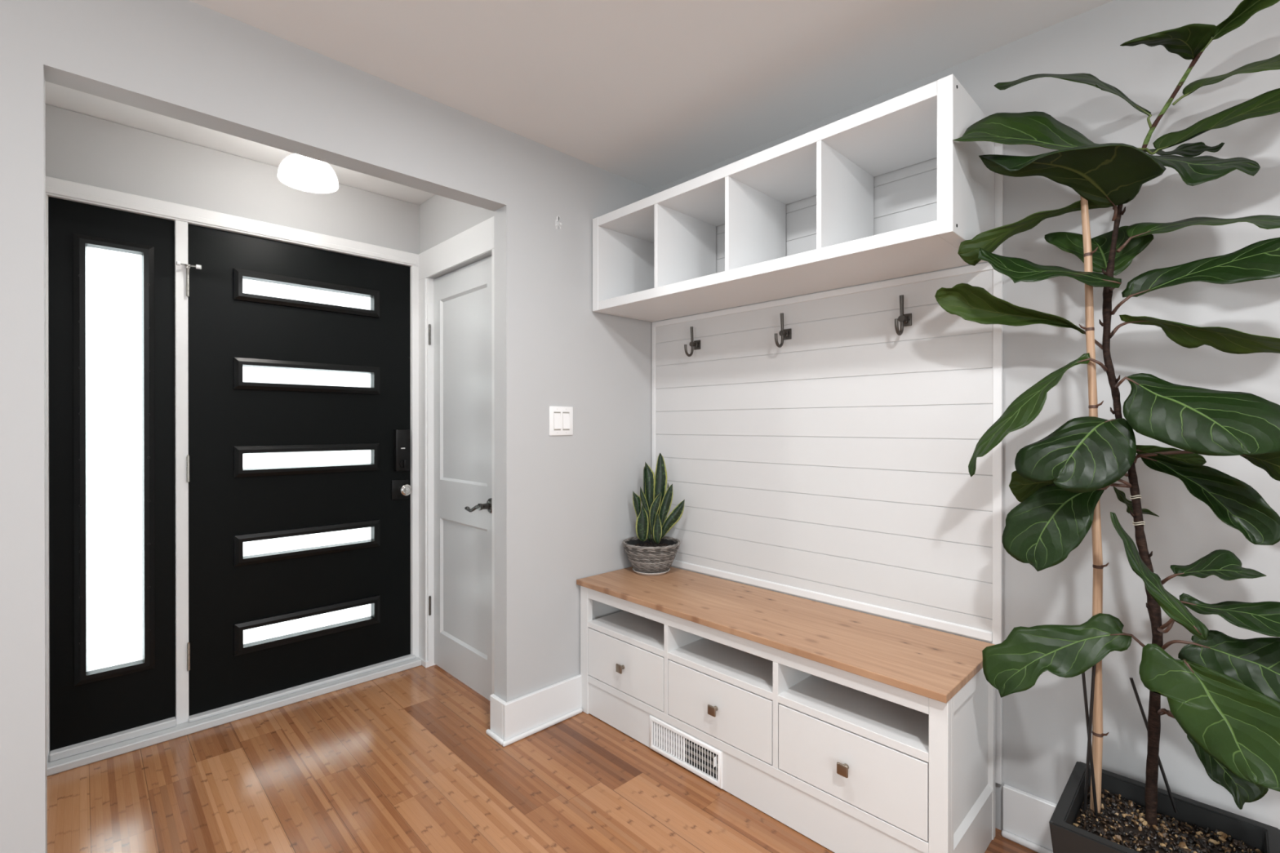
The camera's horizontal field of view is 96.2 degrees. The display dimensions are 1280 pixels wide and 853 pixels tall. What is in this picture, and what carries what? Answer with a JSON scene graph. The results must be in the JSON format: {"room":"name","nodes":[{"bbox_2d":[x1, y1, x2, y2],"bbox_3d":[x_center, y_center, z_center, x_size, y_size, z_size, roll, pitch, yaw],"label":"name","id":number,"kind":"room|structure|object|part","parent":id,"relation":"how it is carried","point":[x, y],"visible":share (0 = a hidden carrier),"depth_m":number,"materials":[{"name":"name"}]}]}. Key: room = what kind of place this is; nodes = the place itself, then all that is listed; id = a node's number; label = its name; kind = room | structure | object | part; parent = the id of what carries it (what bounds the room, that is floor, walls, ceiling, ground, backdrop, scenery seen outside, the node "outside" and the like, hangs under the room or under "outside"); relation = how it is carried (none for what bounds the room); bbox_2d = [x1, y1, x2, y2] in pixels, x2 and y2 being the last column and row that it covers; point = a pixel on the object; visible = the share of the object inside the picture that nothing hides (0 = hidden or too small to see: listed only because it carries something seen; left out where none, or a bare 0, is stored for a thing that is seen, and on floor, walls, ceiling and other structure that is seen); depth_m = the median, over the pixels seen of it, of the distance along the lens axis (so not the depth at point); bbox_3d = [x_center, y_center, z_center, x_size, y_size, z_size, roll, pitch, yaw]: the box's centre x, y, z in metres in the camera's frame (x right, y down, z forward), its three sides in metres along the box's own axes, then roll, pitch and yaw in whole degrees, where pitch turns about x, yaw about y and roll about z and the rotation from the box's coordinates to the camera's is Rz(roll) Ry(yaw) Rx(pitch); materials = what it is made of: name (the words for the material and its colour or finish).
{"room":"entryway","nodes":[
{"label":"entryway","id":0,"kind":"room"},
{"bbox_2d":[44,103,419,752],"bbox_3d":[-1.700,0.036,2.578,1.598,2.403,0.100,0,0,-44],"label":"wall","id":1,"kind":"structure","parent":0,"point":[82,148],"depth_m":2.42,"materials":[{"name":"grey paint"}]},
{"bbox_2d":[48,196,174,751],"bbox_3d":[-2.023,0.172,2.214,0.354,2.012,0.068,0,0,-44],"label":"window","id":2,"kind":"structure","parent":1,"relation":"in","point":[112,361],"depth_m":2.21,"materials":[{"name":"black paint"}]},
{"bbox_3d":[-2.028,0.123,2.219,0.168,1.611,0.006,0,0,-44],"label":"pane","id":3,"kind":"part","parent":2,"relation":"part of","materials":[{"name":"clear glass"}]},
{"bbox_3d":[-2.012,0.123,2.203,0.228,1.671,0.034,0,0,-44],"label":"frame","id":4,"kind":"part","parent":2,"relation":"part of","materials":[{"name":"black paint"}]},
{"bbox_2d":[45,176,494,762],"bbox_3d":[-1.352,0.169,2.266,1.455,2.139,0.982,0,0,-44],"label":"door frame","id":5,"kind":"structure","parent":1,"relation":"attached to","point":[182,215],"depth_m":2.50,"materials":[{"name":"white paint"}]},
{"bbox_2d":[176,224,411,715],"bbox_3d":[-1.530,0.179,2.651,0.959,2.024,0.128,0,0,-44],"label":"door","id":6,"kind":"structure","parent":1,"relation":"in","point":[299,456],"depth_m":2.62,"materials":[{"name":"black paint"}]},
{"bbox_3d":[-1.235,0.325,2.958,0.086,0.100,0.012,0,0,-44],"label":"knob plate","id":7,"kind":"part","parent":6,"relation":"part of","materials":[{"name":"black metal"}]},
{"bbox_3d":[-1.204,0.323,2.929,0.060,0.060,0.072,0,0,-44],"label":"knob","id":8,"kind":"part","parent":6,"relation":"part of","materials":[{"name":"silver metal"}]},
{"bbox_2d":[0,0,653,852],"bbox_3d":[-1.585,0.039,1.290,4.716,2.403,0.093,0,0,-44],"label":"wall","id":9,"kind":"structure","parent":0,"point":[565,512],"depth_m":1.92,"materials":[{"name":"grey paint"}]},
{"bbox_2d":[485,674,582,746],"bbox_3d":[-0.275,1.160,2.551,0.834,0.155,0.139,0,0,-44],"label":"baseboard","id":10,"kind":"structure","parent":9,"relation":"attached to","point":[511,722],"depth_m":2.32,"materials":[{"name":"white paint"}]},
{"bbox_3d":[-0.434,1.228,2.397,0.390,0.019,0.139,0,0,-44],"label":"shoe moulding","id":11,"kind":"part","parent":10,"relation":"part of","materials":[{"name":"white paint"}]},
{"bbox_2d":[555,215,561,230],"bbox_3d":[-0.344,-0.862,2.429,0.031,0.059,0.002,0,0,-44],"label":"scuff","id":12,"kind":"object","parent":9,"relation":"attached to","point":[557,216],"visible":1,"depth_m":2.43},
{"bbox_2d":[549,406,573,435],"bbox_3d":[-0.333,-0.024,2.435,0.122,0.123,0.011,0,0,-44],"label":"light switch","id":13,"kind":"object","parent":9,"relation":"attached to","point":[561,418],"visible":1,"depth_m":2.43,"materials":[{"name":"white plastic"}]},
{"bbox_2d":[419,194,493,279],"bbox_3d":[-0.812,0.035,2.739,0.100,2.403,0.907,0,0,-44],"label":"wall","id":14,"kind":"structure","parent":0,"point":[442,218],"depth_m":2.82,"materials":[{"name":"grey paint"}]},
{"bbox_2d":[428,255,492,700],"bbox_3d":[-0.858,0.233,2.727,0.103,1.984,0.659,0,0,-44],"label":"door","id":15,"kind":"structure","parent":14,"relation":"in","point":[462,297],"depth_m":2.75,"materials":[{"name":"white paint"}]},
{"bbox_3d":[-0.840,-0.186,2.757,0.032,0.912,0.473,0,0,-44],"label":"panel","id":16,"kind":"part","parent":15,"relation":"part of","materials":[{"name":"white paint"}]},
{"bbox_3d":[-0.840,0.756,2.760,0.032,0.586,0.473,0,0,-44],"label":"panel","id":17,"kind":"part","parent":15,"relation":"part of","materials":[{"name":"white paint"}]},
{"bbox_3d":[-0.743,0.362,2.552,0.023,0.042,0.131,0,0,-44],"label":"lever","id":18,"kind":"part","parent":15,"relation":"part of","materials":[{"name":"black metal"}]},
{"bbox_2d":[46,664,1037,852],"bbox_3d":[-0.166,1.274,-0.238,4.816,0.060,6.320,0,0,-44],"label":"floor","id":19,"kind":"structure","parent":0,"point":[406,761],"depth_m":1.95,"materials":[{"name":"brown wood"}]},
{"bbox_2d":[46,653,422,776],"bbox_3d":[-1.672,1.200,2.541,1.377,0.075,0.145,0,0,-44],"label":"threshold","id":20,"kind":"object","parent":19,"relation":"on","point":[86,753],"visible":0.52,"depth_m":2.36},
{"bbox_2d":[576,566,995,852],"bbox_3d":[0.406,0.952,2.117,0.472,0.574,1.487,0,0,-44],"label":"storage bench","id":21,"kind":"object","parent":19,"relation":"on","point":[855,731],"visible":0.95,"depth_m":1.78,"materials":[{"name":"white wood"}]},
{"bbox_3d":[-0.077,0.965,2.295,0.028,0.033,0.033,0,0,-44],"label":"knob","id":22,"kind":"part","parent":21,"relation":"part of","materials":[{"name":"brown metal"}]},
{"bbox_3d":[-0.062,0.966,2.312,0.018,0.200,0.444,0,0,-44],"label":"drawer","id":23,"kind":"part","parent":21,"relation":"part of","materials":[{"name":"white wood"}]},
{"bbox_2d":[622,535,680,573],"bbox_3d":[0.052,0.591,2.625,0.265,0.136,0.266,0,0,-44],"label":"plant pot","id":24,"kind":"object","parent":21,"relation":"on","point":[647,555],"depth_m":2.54,"materials":[{"name":"grey wicker"}]},
{"bbox_2d":[622,452,684,575],"bbox_3d":[0.052,0.391,2.624,0.265,0.546,0.266,0,0,-31],"label":"potted snake plant","id":25,"kind":"object","parent":21,"relation":"on","point":[648,554],"visible":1,"depth_m":2.58,"materials":[{"name":"green plant"}]},
{"bbox_2d":[649,715,722,788],"bbox_3d":[0.158,1.170,2.076,0.018,0.126,0.345,0,0,-44],"label":"vent register","id":26,"kind":"object","parent":21,"relation":"attached to","point":[702,756],"visible":1,"depth_m":2.07,"materials":[{"name":"white plastic"}]},
{"bbox_2d":[653,722,716,780],"bbox_3d":[0.160,1.168,2.078,0.007,0.090,0.301,0,0,-44],"label":"grille","id":27,"kind":"object","parent":26,"relation":"attached to","point":[682,745],"depth_m":2.07,"materials":[{"name":"white plastic"}]},
{"bbox_3d":[0.257,1.151,1.969,0.012,0.032,0.004,0,0,-44],"label":"lever","id":28,"kind":"part","parent":26,"relation":"part of","materials":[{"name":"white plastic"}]},
{"bbox_3d":[0.251,0.966,1.958,0.028,0.033,0.033,0,0,-44],"label":"knob","id":29,"kind":"part","parent":21,"relation":"part of","materials":[{"name":"brown metal"}]},
{"bbox_3d":[0.266,0.967,1.975,0.018,0.200,0.446,0,0,-44],"label":"drawer","id":30,"kind":"part","parent":21,"relation":"part of","materials":[{"name":"white wood"}]},
{"bbox_3d":[0.266,1.168,1.979,0.012,0.134,1.385,0,0,-44],"label":"toe panel","id":31,"kind":"part","parent":21,"relation":"part of","materials":[{"name":"white wood"}]},
{"bbox_3d":[0.577,0.967,1.623,0.028,0.033,0.033,0,0,-44],"label":"knob","id":32,"kind":"part","parent":21,"relation":"part of","materials":[{"name":"brown metal"}]},
{"bbox_3d":[0.592,0.968,1.640,0.018,0.200,0.440,0,0,-44],"label":"drawer","id":33,"kind":"part","parent":21,"relation":"part of","materials":[{"name":"white wood"}]},
{"bbox_3d":[0.928,0.964,1.603,0.395,0.552,0.016,0,0,-44],"label":"frame","id":34,"kind":"part","parent":21,"relation":"part of","materials":[{"name":"white wood"}]},
{"bbox_2d":[1048,761,1279,852],"bbox_3d":[1.216,1.082,1.331,0.353,0.316,0.379,0,0,-44],"label":"planter","id":35,"kind":"object","parent":19,"relation":"on","point":[1117,818],"depth_m":1.37,"materials":[{"name":"black plastic"}]},
{"bbox_2d":[934,0,1279,852],"bbox_3d":[1.127,0.144,1.411,0.366,2.193,0.762,0,0,-44],"label":"fiddle leaf fig","id":36,"kind":"object","parent":35,"relation":"in","point":[1223,691],"visible":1,"depth_m":1.35,"materials":[{"name":"green plant"}]},
{"bbox_2d":[44,0,1113,204],"bbox_3d":[-0.166,-1.189,-0.244,4.816,0.060,6.320,0,0,-44],"label":"ceiling","id":37,"kind":"structure","parent":0,"point":[651,94],"depth_m":1.83,"materials":[{"name":"white paint"}]},
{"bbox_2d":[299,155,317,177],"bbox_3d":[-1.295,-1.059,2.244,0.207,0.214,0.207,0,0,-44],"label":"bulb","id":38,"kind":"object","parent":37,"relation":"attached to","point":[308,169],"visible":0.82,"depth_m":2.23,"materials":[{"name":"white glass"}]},
{"bbox_2d":[653,0,1279,831],"bbox_3d":[1.915,0.040,1.002,0.100,2.403,5.200,0,0,-44],"label":"wall","id":39,"kind":"structure","parent":0,"point":[1045,733],"depth_m":1.54,"materials":[{"name":"grey paint"}]},
{"bbox_2d":[652,142,1003,784],"bbox_3d":[0.584,0.089,2.286,0.018,2.018,1.494,0,0,-44],"label":"wall panel","id":40,"kind":"object","parent":39,"relation":"attached to","point":[829,464],"visible":0.57,"depth_m":2.09,"materials":[{"name":"white paint"}]},
{"bbox_2d":[684,326,700,356],"bbox_3d":[0.230,-0.381,2.580,0.089,0.137,0.038,0,0,-44],"label":"coat hook","id":41,"kind":"object","parent":40,"relation":"attached to","point":[695,345],"visible":1,"depth_m":2.58,"materials":[{"name":"metal"}]},
{"bbox_3d":[0.260,-0.371,2.609,0.006,0.042,0.038,0,0,-44],"label":"plate","id":42,"kind":"part","parent":41,"relation":"part of","materials":[{"name":"metal"}]},
{"bbox_2d":[774,312,791,347],"bbox_3d":[0.554,-0.376,2.248,0.089,0.137,0.038,0,0,-44],"label":"coat hook","id":43,"kind":"object","parent":40,"relation":"attached to","point":[786,334],"visible":1,"depth_m":2.25,"materials":[{"name":"metal"}]},
{"bbox_3d":[0.583,-0.366,2.276,0.006,0.042,0.038,0,0,-44],"label":"plate","id":44,"kind":"part","parent":43,"relation":"part of","materials":[{"name":"metal"}]},
{"bbox_2d":[592,74,994,321],"bbox_3d":[0.437,-0.714,2.150,0.378,0.410,1.470,0,0,-44],"label":"cubby shelf","id":45,"kind":"object","parent":40,"relation":"attached to","point":[654,256],"visible":0.92,"depth_m":1.96,"materials":[{"name":"white wood"}]},
{"bbox_3d":[-0.062,-0.715,2.663,0.378,0.410,0.039,0,0,-44],"label":"panel","id":46,"kind":"part","parent":45,"relation":"part of","materials":[{"name":"white wood"}]},
{"bbox_3d":[0.437,-0.899,2.150,0.378,0.039,1.391,0,0,-44],"label":"panel","id":47,"kind":"part","parent":45,"relation":"part of","materials":[{"name":"white wood"}]},
{"bbox_3d":[0.437,-0.529,2.151,0.378,0.038,1.391,0,0,-44],"label":"panel","id":48,"kind":"part","parent":45,"relation":"part of","materials":[{"name":"white wood"}]},
{"bbox_3d":[0.935,-0.713,1.638,0.378,0.410,0.039,0,0,-44],"label":"panel","id":49,"kind":"part","parent":45,"relation":"part of","materials":[{"name":"white wood"}]},
{"bbox_2d":[894,294,911,335],"bbox_3d":[0.873,-0.371,1.919,0.089,0.137,0.038,0,0,-44],"label":"coat hook","id":50,"kind":"object","parent":40,"relation":"attached to","point":[905,320],"visible":1,"depth_m":1.92,"materials":[{"name":"metal"}]},
{"bbox_3d":[0.902,-0.361,1.948,0.006,0.042,0.038,0,0,-44],"label":"plate","id":51,"kind":"part","parent":50,"relation":"part of","materials":[{"name":"metal"}]},
{"bbox_2d":[1001,784,1057,852],"bbox_3d":[2.356,1.169,0.455,0.034,0.148,3.598,0,0,-44],"label":"baseboard","id":52,"kind":"structure","parent":39,"relation":"attached to","point":[1026,817],"depth_m":1.70,"materials":[{"name":"white paint"}]},
{"bbox_3d":[2.349,1.233,0.449,0.016,0.019,3.598,0,0,-44],"label":"shoe moulding","id":53,"kind":"part","parent":52,"relation":"part of","materials":[{"name":"white paint"}]}
]}

